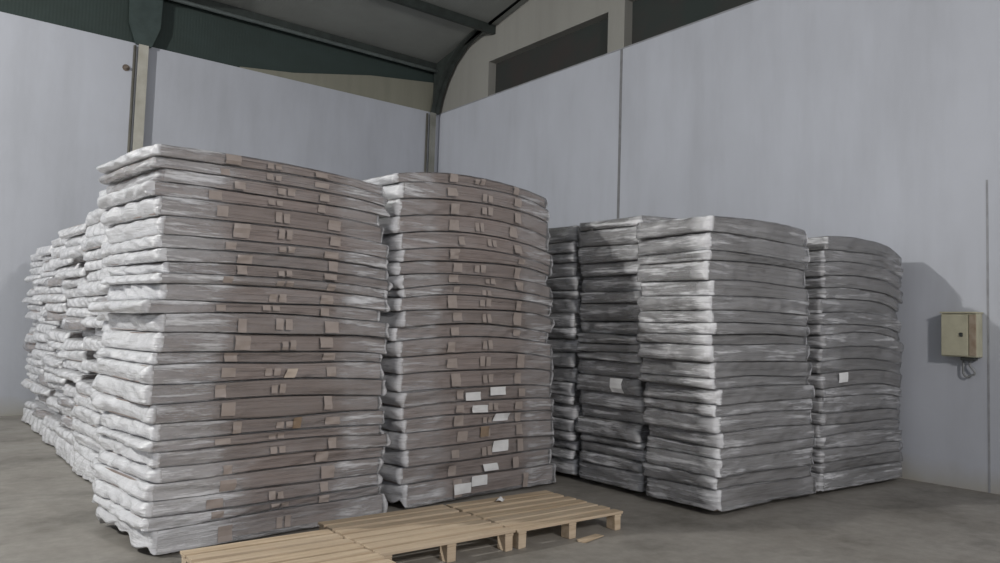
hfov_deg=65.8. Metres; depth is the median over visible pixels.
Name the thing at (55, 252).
bundle
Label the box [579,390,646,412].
bundle
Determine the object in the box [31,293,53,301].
bundle
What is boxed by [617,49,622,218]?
trim
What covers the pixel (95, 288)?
bundle
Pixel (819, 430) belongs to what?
bundle
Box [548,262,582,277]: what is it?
bundle
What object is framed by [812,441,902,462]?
bundle
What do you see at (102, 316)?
bundle
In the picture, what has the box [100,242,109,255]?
bundle
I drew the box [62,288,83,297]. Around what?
bundle
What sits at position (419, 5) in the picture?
beam
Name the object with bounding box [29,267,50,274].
bundle
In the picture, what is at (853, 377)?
bundle
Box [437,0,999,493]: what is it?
wall
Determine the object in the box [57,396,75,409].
bundle
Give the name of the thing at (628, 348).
bundle
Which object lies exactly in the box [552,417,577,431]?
bundle
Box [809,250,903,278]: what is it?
bundle
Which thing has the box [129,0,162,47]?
beam
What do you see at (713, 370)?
bundle
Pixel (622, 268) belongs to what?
bundle
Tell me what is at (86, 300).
bundle
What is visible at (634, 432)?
bundle
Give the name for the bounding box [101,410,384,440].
bundle
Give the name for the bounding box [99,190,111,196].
bundle
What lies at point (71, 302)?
bundle
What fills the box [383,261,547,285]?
bundle
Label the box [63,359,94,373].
bundle
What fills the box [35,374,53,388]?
bundle
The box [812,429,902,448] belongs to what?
bundle
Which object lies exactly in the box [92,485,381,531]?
bundle
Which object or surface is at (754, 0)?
trim
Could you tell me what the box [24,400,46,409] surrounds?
bundle
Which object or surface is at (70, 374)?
bundle
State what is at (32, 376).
bundle
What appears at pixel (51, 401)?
bundle
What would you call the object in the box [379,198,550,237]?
bundle
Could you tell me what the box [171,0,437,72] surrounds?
beam
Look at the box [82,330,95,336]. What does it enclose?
bundle
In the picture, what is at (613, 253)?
bundle
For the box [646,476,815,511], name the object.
bundle
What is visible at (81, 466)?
bundle
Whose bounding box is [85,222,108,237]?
bundle
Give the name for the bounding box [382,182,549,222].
bundle
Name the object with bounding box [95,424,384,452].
bundle
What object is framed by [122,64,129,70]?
bolt
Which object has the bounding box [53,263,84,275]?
bundle
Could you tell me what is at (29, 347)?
bundle
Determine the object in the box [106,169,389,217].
bundle
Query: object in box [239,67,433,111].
wall
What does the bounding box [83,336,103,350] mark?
bundle
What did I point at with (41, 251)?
bundle
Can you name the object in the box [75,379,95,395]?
bundle
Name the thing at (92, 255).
bundle
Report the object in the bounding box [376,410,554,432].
bundle
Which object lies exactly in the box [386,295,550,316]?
bundle
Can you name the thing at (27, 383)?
bundle
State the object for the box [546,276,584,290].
bundle
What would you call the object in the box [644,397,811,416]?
bundle
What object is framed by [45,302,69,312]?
bundle
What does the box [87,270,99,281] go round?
bundle
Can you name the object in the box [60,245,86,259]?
bundle
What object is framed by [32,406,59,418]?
bundle
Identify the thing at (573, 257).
bundle
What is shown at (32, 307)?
bundle
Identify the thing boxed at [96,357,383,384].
bundle
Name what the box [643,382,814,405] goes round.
bundle
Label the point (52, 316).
bundle
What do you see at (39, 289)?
bundle
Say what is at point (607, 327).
bundle
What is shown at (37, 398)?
bundle
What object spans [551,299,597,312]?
bundle
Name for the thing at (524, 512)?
wooden pallet
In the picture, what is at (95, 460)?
bundle
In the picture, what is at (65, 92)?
wall
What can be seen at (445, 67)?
beam
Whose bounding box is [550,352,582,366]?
bundle
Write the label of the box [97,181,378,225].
bundle
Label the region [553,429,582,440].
bundle
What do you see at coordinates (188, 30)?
wall
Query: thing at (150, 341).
bundle
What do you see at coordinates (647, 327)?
bundle
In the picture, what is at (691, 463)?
bundle
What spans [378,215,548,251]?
bundle
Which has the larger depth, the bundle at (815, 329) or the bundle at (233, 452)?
the bundle at (815, 329)
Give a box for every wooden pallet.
[180,529,395,562]
[318,504,515,562]
[446,490,622,548]
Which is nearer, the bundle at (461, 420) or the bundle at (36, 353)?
the bundle at (461, 420)
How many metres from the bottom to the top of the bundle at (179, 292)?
0.146 m
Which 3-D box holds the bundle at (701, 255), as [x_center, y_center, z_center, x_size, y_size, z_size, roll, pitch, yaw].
[2.080,-0.168,7.176,1.561,0.101,0.836,4,-4,-37]
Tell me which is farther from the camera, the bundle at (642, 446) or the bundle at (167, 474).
the bundle at (642, 446)
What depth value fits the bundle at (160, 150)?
5.32 m
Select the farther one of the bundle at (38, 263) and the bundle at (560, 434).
the bundle at (38, 263)
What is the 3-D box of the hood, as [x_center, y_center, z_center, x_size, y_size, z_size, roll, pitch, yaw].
[4.806,0.327,8.056,0.170,0.018,0.356,5,-4,-38]
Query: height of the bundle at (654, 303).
0.152 m
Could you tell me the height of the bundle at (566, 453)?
0.104 m
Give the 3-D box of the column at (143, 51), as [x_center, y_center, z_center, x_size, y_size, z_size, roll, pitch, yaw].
[-5.982,-0.899,12.512,0.217,5.970,0.100,5,-4,-38]
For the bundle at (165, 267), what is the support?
on the bundle at (155, 278)
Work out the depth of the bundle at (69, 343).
8.07 m
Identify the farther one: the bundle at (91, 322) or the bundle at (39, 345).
the bundle at (39, 345)
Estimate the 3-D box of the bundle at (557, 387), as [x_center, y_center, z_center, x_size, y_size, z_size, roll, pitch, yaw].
[0.994,1.164,8.643,1.505,0.153,0.900,5,-5,-41]
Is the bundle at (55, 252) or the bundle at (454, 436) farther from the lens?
the bundle at (55, 252)
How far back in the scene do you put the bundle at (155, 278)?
5.36 m
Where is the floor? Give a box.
[0,415,999,562]
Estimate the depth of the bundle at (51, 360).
8.76 m
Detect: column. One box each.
[127,44,148,152]
[424,112,435,171]
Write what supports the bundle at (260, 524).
on the wooden pallet
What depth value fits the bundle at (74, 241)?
8.04 m
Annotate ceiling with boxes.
[212,0,527,63]
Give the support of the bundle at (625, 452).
on the bundle at (598, 458)
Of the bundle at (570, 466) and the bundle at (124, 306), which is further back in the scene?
the bundle at (570, 466)
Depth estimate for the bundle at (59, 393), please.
9.15 m
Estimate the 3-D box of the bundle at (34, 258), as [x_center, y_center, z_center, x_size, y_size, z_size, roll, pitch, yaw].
[-5.887,-0.331,11.125,1.427,0.186,1.036,5,-5,-40]
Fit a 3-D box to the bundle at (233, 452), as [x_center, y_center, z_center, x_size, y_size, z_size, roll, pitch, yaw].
[-1.871,1.198,5.852,1.900,0.122,1.046,5,-5,-44]
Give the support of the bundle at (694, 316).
on the bundle at (647, 327)
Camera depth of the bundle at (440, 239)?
6.83 m
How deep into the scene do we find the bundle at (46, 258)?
9.97 m
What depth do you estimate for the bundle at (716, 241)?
6.79 m
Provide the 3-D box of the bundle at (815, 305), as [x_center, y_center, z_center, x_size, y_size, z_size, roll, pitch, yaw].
[3.437,0.315,8.310,1.666,0.216,0.948,4,-4,-38]
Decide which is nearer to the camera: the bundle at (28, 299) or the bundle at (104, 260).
the bundle at (104, 260)
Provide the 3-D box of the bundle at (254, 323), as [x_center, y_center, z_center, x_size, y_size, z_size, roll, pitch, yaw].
[-1.864,0.324,5.881,1.869,0.156,1.038,5,-5,-44]
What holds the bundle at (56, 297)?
on the bundle at (62, 307)
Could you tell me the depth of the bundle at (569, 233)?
8.10 m
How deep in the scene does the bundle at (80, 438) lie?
7.11 m
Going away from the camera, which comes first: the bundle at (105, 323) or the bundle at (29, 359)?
the bundle at (105, 323)
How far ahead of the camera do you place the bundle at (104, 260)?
6.61 m
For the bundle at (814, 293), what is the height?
0.209 m
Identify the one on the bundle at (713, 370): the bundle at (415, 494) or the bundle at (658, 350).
the bundle at (658, 350)
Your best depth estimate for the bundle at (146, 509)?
5.30 m
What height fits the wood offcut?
0.018 m
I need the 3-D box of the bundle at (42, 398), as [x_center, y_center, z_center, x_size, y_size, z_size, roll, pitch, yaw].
[-5.196,1.519,10.191,1.447,0.141,1.062,5,-5,-40]
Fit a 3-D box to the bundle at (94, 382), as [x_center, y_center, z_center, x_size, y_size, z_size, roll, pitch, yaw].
[-2.616,0.878,6.767,1.531,0.167,1.051,5,-5,-41]
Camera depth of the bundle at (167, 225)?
5.40 m
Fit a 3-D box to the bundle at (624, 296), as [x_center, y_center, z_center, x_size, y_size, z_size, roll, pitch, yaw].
[1.618,0.197,7.940,1.506,0.143,0.869,4,-4,-38]
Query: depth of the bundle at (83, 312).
7.94 m
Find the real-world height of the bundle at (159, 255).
0.131 m
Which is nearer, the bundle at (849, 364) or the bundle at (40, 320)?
the bundle at (849, 364)
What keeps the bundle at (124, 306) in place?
on the bundle at (254, 323)
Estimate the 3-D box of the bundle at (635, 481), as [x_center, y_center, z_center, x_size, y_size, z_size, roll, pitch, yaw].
[1.617,1.908,7.888,1.521,0.165,0.874,5,-4,-38]
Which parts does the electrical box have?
panel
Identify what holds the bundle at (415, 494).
on the wooden pallet
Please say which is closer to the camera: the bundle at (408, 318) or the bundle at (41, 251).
the bundle at (408, 318)
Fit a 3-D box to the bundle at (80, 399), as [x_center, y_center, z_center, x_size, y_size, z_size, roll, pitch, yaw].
[-3.271,1.168,7.599,1.482,0.122,1.049,5,-5,-41]
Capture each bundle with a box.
[21,378,34,388]
[21,407,35,424]
[22,297,46,304]
[22,343,35,351]
[24,274,41,281]
[24,333,36,343]
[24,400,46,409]
[25,311,42,319]
[25,364,45,374]
[26,288,40,296]
[26,357,43,367]
[26,372,38,381]
[27,303,45,310]
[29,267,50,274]
[29,327,38,332]
[30,254,44,261]
[30,260,42,267]
[30,382,55,396]
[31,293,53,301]
[31,349,56,358]
[31,359,45,366]
[31,416,44,434]
[32,276,54,284]
[32,320,46,326]
[32,332,47,342]
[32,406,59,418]
[34,284,49,294]
[35,245,54,255]
[35,341,56,351]
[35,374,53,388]
[35,394,45,404]
[36,324,59,332]
[38,317,61,325]
[38,395,48,402]
[39,309,47,316]
[40,255,52,262]
[40,271,53,277]
[41,262,55,271]
[41,353,64,368]
[42,293,76,302]
[42,415,62,430]
[42,426,58,446]
[43,278,62,286]
[43,311,68,320]
[43,365,59,373]
[44,372,73,384]
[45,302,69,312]
[45,328,83,341]
[45,403,61,412]
[46,396,61,410]
[47,340,64,349]
[47,382,64,390]
[48,257,85,268]
[49,286,66,293]
[50,245,65,258]
[51,238,70,247]
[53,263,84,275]
[53,368,98,382]
[54,389,63,396]
[55,267,89,278]
[55,426,74,444]
[55,437,76,465]
[56,350,95,360]
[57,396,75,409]
[58,223,88,238]
[59,405,74,418]
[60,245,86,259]
[60,414,72,429]
[61,316,94,330]
[61,338,84,350]
[62,276,86,289]
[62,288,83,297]
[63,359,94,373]
[63,383,76,396]
[64,234,86,247]
[65,307,91,317]
[67,297,83,307]
[71,404,102,426]
[72,418,96,439]
[72,430,99,451]
[72,452,95,482]
[73,441,98,461]
[74,393,103,413]
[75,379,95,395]
[77,281,110,295]
[80,235,107,251]
[80,316,102,327]
[81,295,106,306]
[81,359,97,372]
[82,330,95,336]
[83,248,104,260]
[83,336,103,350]
[84,259,116,270]
[85,208,104,225]
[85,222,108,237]
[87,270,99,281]
[88,300,379,321]
[90,390,102,400]
[90,457,98,468]
[92,374,98,389]
[92,393,381,423]
[92,477,96,490]
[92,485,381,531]
[93,351,102,358]
[93,457,383,501]
[93,474,382,517]
[95,297,106,301]
[95,328,102,335]
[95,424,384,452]
[96,144,384,195]
[96,312,194,320]
[96,347,382,364]
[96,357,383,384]
[96,374,386,404]
[96,427,99,443]
[96,493,387,554]
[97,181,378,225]
[98,156,387,206]
[98,433,390,467]
[98,447,384,482]
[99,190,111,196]
[99,266,118,280]
[100,196,383,242]
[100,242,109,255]
[100,273,387,298]
[101,330,386,353]
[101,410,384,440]
[102,256,114,266]
[102,321,110,331]
[104,216,388,258]
[105,234,387,268]
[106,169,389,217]
[106,248,388,280]
[107,262,392,290]
[107,284,389,312]
[107,313,388,337]
[360,336,552,356]
[362,172,547,207]
[363,352,553,373]
[372,309,554,332]
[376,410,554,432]
[377,448,551,484]
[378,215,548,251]
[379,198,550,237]
[379,323,548,342]
[379,398,553,419]
[379,436,554,467]
[379,463,555,507]
[380,385,551,407]
[381,231,552,266]
[381,420,553,449]
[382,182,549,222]
[382,368,553,391]
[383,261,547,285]
[386,248,551,275]
[386,274,552,298]
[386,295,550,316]
[387,285,552,306]
[541,381,581,395]
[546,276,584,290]
[547,241,580,254]
[547,338,584,351]
[548,225,579,243]
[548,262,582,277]
[548,327,583,338]
[548,366,582,381]
[549,313,605,327]
[549,446,583,459]
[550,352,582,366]
[550,394,581,404]
[550,456,581,474]
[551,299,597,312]
[552,253,580,263]
[552,291,591,298]
[552,402,583,419]
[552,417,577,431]
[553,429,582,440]
[553,438,581,450]
[575,416,650,442]
[576,333,640,343]
[576,343,639,352]
[576,374,647,396]
[577,351,643,362]
[578,215,676,231]
[578,226,639,247]
[578,244,641,263]
[578,358,646,378]
[579,303,659,320]
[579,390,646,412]
[579,450,645,472]
[579,461,649,491]
[580,260,642,276]
[580,291,650,302]
[580,433,648,450]
[581,321,641,335]
[581,440,647,462]
[582,275,646,291]
[582,404,646,424]
[636,215,807,246]
[636,260,805,287]
[636,333,806,344]
[637,296,809,314]
[637,322,809,336]
[637,342,809,361]
[638,232,809,262]
[638,250,807,269]
[638,310,807,325]
[638,374,809,389]
[640,280,808,301]
[640,358,811,378]
[642,407,811,433]
[642,461,811,489]
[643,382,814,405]
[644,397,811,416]
[645,447,813,477]
[646,435,814,459]
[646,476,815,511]
[649,425,813,448]
[801,358,900,373]
[803,276,902,303]
[804,262,901,289]
[805,324,899,340]
[805,369,901,388]
[806,236,901,265]
[806,312,901,332]
[806,332,903,354]
[807,288,898,311]
[807,346,901,364]
[808,299,897,319]
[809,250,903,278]
[810,394,899,413]
[810,419,899,436]
[811,408,900,424]
[811,451,902,472]
[811,462,901,491]
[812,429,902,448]
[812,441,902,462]
[814,383,901,396]
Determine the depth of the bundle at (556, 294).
8.04 m
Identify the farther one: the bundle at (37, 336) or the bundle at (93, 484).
the bundle at (37, 336)
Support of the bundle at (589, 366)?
on the bundle at (611, 384)
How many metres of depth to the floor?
6.03 m
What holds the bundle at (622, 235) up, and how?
on the bundle at (613, 253)
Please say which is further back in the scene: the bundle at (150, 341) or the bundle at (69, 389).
the bundle at (69, 389)
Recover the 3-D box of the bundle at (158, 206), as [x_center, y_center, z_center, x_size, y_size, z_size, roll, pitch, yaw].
[-1.899,-0.425,5.879,1.866,0.168,1.036,5,-5,-44]
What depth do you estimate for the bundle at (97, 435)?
6.60 m
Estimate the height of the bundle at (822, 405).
0.186 m
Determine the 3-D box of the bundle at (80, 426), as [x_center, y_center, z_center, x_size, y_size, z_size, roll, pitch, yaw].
[-3.270,1.406,7.595,1.496,0.133,1.036,5,-5,-40]
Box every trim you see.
[439,0,757,114]
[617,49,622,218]
[986,180,990,492]
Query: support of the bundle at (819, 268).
on the bundle at (856, 282)
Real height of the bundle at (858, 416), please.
0.134 m
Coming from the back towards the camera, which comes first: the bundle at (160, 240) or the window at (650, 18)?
the window at (650, 18)
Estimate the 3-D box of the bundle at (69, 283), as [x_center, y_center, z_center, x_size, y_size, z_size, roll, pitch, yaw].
[-3.901,0.040,8.513,1.490,0.158,1.045,5,-5,-40]
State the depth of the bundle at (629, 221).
7.43 m
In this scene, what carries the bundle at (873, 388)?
on the bundle at (822, 405)
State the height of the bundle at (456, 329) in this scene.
0.181 m
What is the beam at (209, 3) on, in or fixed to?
attached to the ceiling
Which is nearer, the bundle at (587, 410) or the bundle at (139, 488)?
the bundle at (139, 488)
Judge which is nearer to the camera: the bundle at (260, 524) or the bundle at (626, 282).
the bundle at (260, 524)
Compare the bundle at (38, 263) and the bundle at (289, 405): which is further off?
the bundle at (38, 263)
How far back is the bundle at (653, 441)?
6.78 m
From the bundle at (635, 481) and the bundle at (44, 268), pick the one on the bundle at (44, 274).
the bundle at (44, 268)
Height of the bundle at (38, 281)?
0.154 m
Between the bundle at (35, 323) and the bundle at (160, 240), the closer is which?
the bundle at (160, 240)
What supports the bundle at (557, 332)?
on the bundle at (558, 344)
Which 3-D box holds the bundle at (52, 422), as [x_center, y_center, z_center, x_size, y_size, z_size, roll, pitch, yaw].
[-4.600,1.686,9.299,1.463,0.126,1.055,5,-5,-41]
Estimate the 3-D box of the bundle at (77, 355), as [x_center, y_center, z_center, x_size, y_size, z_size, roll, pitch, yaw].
[-3.921,0.793,8.488,1.493,0.149,1.045,5,-5,-41]
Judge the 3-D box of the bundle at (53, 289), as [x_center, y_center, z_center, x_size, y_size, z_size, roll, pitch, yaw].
[-4.563,0.114,9.382,1.466,0.144,1.051,5,-5,-41]
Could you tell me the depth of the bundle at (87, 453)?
7.06 m
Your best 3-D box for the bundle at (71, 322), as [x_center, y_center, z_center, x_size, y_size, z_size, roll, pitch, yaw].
[-3.904,0.461,8.501,1.509,0.182,1.049,5,-5,-40]
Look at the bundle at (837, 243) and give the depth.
7.85 m
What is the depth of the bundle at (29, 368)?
10.61 m
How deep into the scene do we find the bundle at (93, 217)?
7.33 m
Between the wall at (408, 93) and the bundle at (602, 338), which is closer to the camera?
the bundle at (602, 338)
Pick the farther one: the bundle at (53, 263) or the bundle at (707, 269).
the bundle at (53, 263)
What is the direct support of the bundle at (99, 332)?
on the bundle at (90, 343)
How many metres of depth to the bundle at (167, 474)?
5.31 m
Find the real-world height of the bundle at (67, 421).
0.145 m
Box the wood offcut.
[577,534,603,542]
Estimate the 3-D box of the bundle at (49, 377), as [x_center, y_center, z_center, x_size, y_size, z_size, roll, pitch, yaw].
[-4.586,1.153,9.313,1.475,0.141,1.041,5,-5,-41]
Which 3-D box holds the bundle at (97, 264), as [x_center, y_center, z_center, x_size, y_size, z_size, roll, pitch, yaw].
[-3.211,-0.145,7.691,1.476,0.156,1.036,5,-5,-41]
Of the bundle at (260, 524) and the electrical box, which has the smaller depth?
the bundle at (260, 524)
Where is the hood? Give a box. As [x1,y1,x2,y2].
[940,312,982,313]
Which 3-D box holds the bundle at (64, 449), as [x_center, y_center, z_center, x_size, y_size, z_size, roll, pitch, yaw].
[-3.920,1.794,8.440,1.516,0.182,1.051,5,-5,-41]
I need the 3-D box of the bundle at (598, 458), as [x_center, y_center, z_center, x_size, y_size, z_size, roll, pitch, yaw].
[1.631,1.775,7.862,1.530,0.111,0.860,4,-4,-38]
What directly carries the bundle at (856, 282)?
on the bundle at (814, 293)
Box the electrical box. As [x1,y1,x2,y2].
[940,312,982,377]
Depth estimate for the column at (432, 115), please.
16.11 m
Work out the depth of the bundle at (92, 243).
7.17 m
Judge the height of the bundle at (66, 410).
0.117 m
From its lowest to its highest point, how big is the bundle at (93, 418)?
0.155 m
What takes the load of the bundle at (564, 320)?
on the bundle at (557, 332)
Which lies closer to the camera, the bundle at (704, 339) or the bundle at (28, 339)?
the bundle at (704, 339)
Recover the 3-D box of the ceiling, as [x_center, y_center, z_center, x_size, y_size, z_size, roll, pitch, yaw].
[-4.070,-7.403,2.074,23.240,3.852,19.850,5,-4,-38]
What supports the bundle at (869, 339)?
on the bundle at (860, 352)
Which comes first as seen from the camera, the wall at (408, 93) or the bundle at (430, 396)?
the bundle at (430, 396)
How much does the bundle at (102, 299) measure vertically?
0.158 m
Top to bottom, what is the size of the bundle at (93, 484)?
0.193 m
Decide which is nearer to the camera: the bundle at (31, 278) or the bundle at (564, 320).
the bundle at (564, 320)
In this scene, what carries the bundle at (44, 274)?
on the bundle at (38, 281)
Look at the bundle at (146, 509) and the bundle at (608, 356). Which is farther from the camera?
the bundle at (608, 356)
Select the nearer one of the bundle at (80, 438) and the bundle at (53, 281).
the bundle at (80, 438)
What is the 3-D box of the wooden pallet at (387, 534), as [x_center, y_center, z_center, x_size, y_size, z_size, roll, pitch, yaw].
[-0.578,1.745,5.301,1.056,0.141,0.882,5,-4,-38]
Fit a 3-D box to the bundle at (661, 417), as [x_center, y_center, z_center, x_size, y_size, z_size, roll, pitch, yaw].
[2.129,1.244,7.170,1.586,0.164,0.823,5,-5,-39]
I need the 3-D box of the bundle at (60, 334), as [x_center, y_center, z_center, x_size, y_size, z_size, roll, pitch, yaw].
[-4.575,0.651,9.353,1.468,0.165,1.047,5,-5,-41]
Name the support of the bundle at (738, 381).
on the bundle at (728, 396)
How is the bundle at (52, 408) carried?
on the bundle at (41, 412)
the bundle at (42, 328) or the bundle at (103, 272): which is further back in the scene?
the bundle at (42, 328)
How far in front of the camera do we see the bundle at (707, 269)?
6.79 m
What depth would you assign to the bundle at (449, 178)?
6.82 m
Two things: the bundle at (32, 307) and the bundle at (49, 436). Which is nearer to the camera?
the bundle at (49, 436)
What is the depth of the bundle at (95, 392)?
6.54 m
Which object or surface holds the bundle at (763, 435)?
on the bundle at (653, 441)
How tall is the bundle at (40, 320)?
0.165 m
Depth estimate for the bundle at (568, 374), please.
8.01 m
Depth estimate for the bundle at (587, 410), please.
7.48 m
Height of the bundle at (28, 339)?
0.169 m
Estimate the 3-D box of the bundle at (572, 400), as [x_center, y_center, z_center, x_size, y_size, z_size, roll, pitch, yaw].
[0.997,1.266,8.637,1.508,0.113,0.899,5,-5,-40]
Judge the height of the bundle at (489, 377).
0.194 m
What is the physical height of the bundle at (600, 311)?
0.192 m
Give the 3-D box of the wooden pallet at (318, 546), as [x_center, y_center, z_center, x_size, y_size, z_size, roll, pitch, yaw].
[-1.249,1.675,4.515,0.966,0.141,0.882,5,-4,-38]
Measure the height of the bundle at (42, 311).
0.138 m
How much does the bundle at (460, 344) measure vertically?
0.194 m
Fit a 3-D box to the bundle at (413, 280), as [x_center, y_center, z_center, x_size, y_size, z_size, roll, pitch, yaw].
[-0.494,0.040,7.300,1.043,0.180,1.969,-2,-5,45]
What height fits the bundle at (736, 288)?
0.155 m
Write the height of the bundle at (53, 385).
0.123 m
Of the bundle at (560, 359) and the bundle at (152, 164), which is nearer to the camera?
the bundle at (152, 164)
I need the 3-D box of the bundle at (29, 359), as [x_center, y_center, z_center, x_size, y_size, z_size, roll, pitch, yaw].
[-5.892,1.146,11.065,1.420,0.131,1.055,5,-5,-42]
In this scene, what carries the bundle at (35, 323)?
on the bundle at (33, 329)
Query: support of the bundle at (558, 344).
on the bundle at (560, 359)
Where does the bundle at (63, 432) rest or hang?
on the bundle at (64, 449)
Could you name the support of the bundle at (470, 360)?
on the bundle at (489, 377)
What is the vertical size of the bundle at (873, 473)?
0.176 m
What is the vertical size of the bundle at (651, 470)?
0.130 m
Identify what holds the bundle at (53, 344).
on the bundle
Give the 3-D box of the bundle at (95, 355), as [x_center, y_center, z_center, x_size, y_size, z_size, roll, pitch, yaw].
[-3.134,0.762,7.723,1.509,0.141,1.046,5,-5,-41]
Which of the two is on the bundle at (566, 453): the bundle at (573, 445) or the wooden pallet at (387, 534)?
the bundle at (573, 445)
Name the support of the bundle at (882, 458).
on the bundle at (873, 473)
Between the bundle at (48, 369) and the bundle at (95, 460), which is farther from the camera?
the bundle at (48, 369)
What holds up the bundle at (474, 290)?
on the bundle at (427, 302)
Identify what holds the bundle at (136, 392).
on the bundle at (289, 405)
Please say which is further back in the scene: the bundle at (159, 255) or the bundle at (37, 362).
the bundle at (37, 362)
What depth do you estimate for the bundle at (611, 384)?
7.37 m
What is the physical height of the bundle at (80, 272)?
0.165 m
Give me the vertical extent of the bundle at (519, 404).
0.150 m
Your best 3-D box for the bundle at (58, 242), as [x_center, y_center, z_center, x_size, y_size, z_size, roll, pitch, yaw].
[-4.551,-0.452,9.415,1.473,0.152,1.054,5,-5,-40]
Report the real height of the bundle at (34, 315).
0.168 m
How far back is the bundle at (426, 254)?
6.87 m
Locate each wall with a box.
[0,0,433,82]
[0,12,438,415]
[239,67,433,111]
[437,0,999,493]
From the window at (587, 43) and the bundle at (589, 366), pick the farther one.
the window at (587, 43)
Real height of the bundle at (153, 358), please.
0.092 m
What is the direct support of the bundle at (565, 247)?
on the bundle at (573, 257)
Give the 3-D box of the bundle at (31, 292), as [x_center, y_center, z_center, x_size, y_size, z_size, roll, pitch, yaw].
[-5.875,0.162,11.092,1.428,0.171,1.034,5,-5,-41]
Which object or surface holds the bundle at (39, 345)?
on the bundle at (36, 353)
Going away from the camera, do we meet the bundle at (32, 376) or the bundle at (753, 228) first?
the bundle at (753, 228)
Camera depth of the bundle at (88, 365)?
7.34 m
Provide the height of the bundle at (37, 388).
0.134 m
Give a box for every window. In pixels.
[495,18,607,92]
[632,0,753,43]
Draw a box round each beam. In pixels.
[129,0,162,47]
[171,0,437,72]
[186,0,436,68]
[387,0,495,34]
[431,0,520,114]
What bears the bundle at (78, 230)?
on the bundle at (74, 241)
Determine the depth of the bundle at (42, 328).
9.76 m
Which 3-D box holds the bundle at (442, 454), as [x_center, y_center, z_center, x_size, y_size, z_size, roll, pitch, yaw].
[-0.476,1.522,7.307,1.035,0.164,1.938,-2,-5,44]
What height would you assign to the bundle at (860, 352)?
0.198 m
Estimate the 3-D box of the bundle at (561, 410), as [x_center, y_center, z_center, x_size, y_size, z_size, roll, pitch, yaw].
[1.014,1.389,8.652,1.505,0.168,0.889,5,-5,-42]
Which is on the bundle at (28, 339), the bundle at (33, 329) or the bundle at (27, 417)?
the bundle at (33, 329)
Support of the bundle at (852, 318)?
on the bundle at (815, 329)
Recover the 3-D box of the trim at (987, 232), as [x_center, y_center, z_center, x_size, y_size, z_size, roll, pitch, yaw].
[5.004,0.542,7.925,0.014,3.200,0.020,5,-4,-38]
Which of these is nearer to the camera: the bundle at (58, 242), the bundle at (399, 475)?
the bundle at (399, 475)

